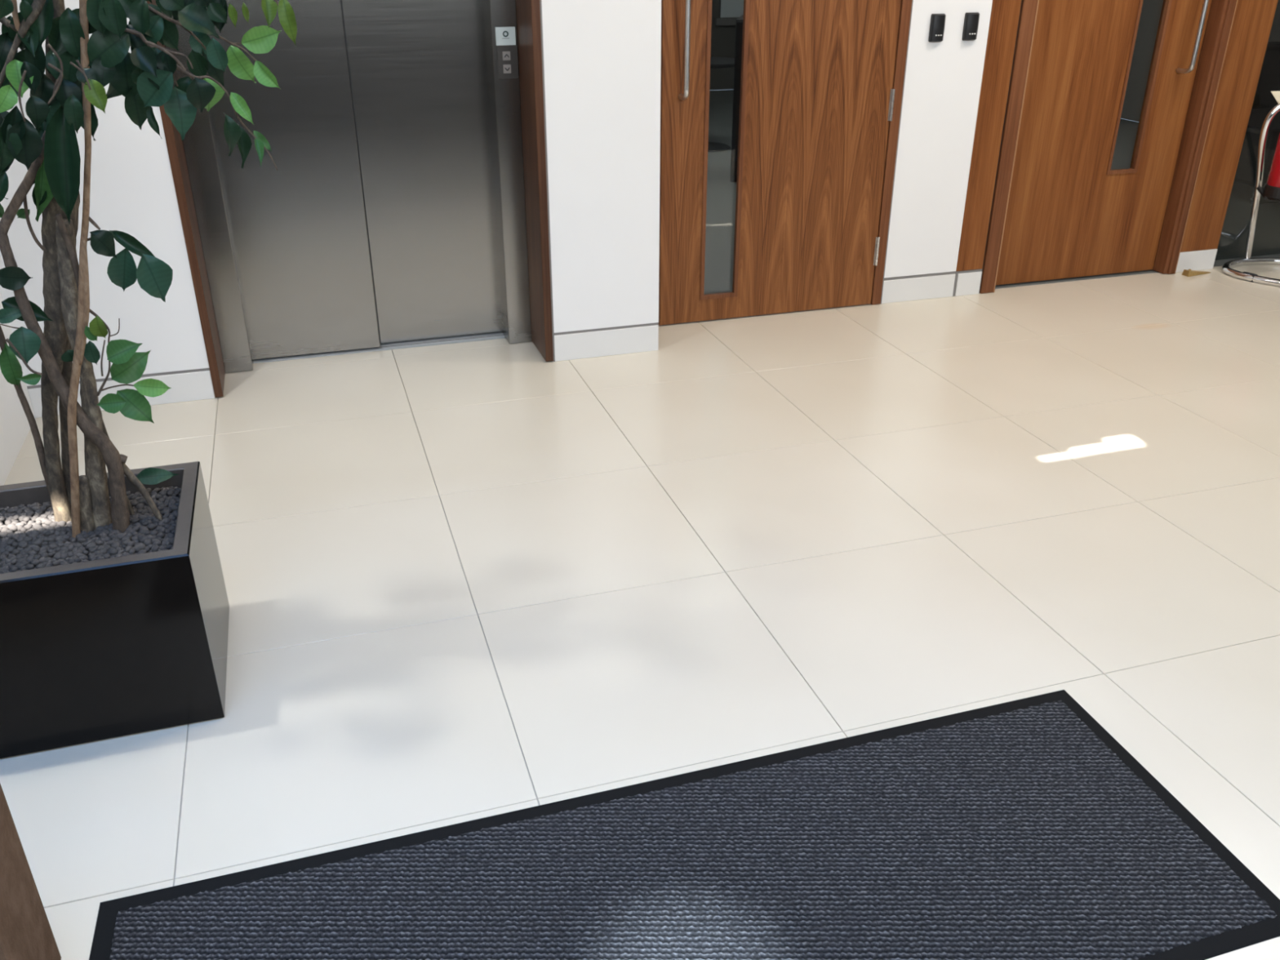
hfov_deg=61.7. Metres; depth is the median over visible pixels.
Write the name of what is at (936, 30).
card reader
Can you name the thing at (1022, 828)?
entrance mat
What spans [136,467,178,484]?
fallen leaf
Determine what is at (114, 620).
planter
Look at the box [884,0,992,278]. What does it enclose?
wall
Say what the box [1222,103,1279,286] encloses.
stand
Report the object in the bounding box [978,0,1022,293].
door frame
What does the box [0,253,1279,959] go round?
floor
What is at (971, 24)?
card reader
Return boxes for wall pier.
[541,0,661,333]
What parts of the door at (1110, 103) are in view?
frame, pane, frame, pull handle, architrave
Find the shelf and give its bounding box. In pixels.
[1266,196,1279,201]
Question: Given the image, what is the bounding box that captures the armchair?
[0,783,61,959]
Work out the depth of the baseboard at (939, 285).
4.52 m
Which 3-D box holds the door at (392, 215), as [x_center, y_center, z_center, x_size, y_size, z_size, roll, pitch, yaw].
[-0.959,-1.511,3.466,1.098,2.304,0.197,-8,28,-16]
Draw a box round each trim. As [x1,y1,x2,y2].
[146,0,225,397]
[515,0,553,361]
[880,0,913,303]
[952,271,958,296]
[1180,0,1278,252]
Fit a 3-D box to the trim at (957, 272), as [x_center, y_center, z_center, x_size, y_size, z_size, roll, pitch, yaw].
[1.341,-0.839,4.568,0.011,0.108,0.019,-8,28,-16]
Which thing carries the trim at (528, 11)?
attached to the wall pier
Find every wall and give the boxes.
[0,0,208,386]
[0,290,35,485]
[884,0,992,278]
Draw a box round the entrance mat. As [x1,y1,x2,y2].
[88,689,1279,959]
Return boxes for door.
[161,0,532,373]
[658,0,911,324]
[979,0,1237,293]
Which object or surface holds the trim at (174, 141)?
attached to the wall at (132, 191)
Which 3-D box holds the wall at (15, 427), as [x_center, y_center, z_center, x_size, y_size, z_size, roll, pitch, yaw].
[-2.711,-1.276,2.214,1.851,3.000,1.550,-8,28,-16]
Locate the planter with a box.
[0,461,229,759]
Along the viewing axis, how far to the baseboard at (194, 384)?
3.50 m
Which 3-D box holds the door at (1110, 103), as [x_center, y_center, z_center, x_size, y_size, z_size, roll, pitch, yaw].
[1.938,-1.845,4.327,1.022,2.118,0.137,-8,28,-16]
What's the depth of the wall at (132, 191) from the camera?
3.25 m
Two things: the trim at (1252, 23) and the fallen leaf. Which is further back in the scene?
the trim at (1252, 23)
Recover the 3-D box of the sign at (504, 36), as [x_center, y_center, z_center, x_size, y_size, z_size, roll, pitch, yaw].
[-0.446,-1.475,3.558,0.066,0.056,0.008,-8,28,-16]
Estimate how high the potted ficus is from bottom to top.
1.708 m
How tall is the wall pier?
2.892 m
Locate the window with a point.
(1233, 236)
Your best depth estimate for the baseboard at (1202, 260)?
4.92 m
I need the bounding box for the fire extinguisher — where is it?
[1262,133,1279,199]
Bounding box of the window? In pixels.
[1214,0,1279,260]
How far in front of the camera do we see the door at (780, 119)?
4.06 m
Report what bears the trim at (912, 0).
attached to the wall at (943, 81)
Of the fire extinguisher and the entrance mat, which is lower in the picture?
the entrance mat
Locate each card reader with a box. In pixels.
[928,13,946,42]
[961,12,979,40]
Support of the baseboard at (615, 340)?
attached to the wall pier
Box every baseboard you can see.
[26,368,215,417]
[554,322,658,361]
[881,268,982,303]
[1175,248,1217,272]
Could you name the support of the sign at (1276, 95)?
attached to the stand
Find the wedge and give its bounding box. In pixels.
[1182,269,1210,276]
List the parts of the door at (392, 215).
architrave, panel, sill, panel, architrave, lift call panel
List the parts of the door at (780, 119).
frame, pull handle, pane, frame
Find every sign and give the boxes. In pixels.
[495,26,515,45]
[1271,90,1279,103]
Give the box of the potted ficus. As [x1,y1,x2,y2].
[0,0,297,759]

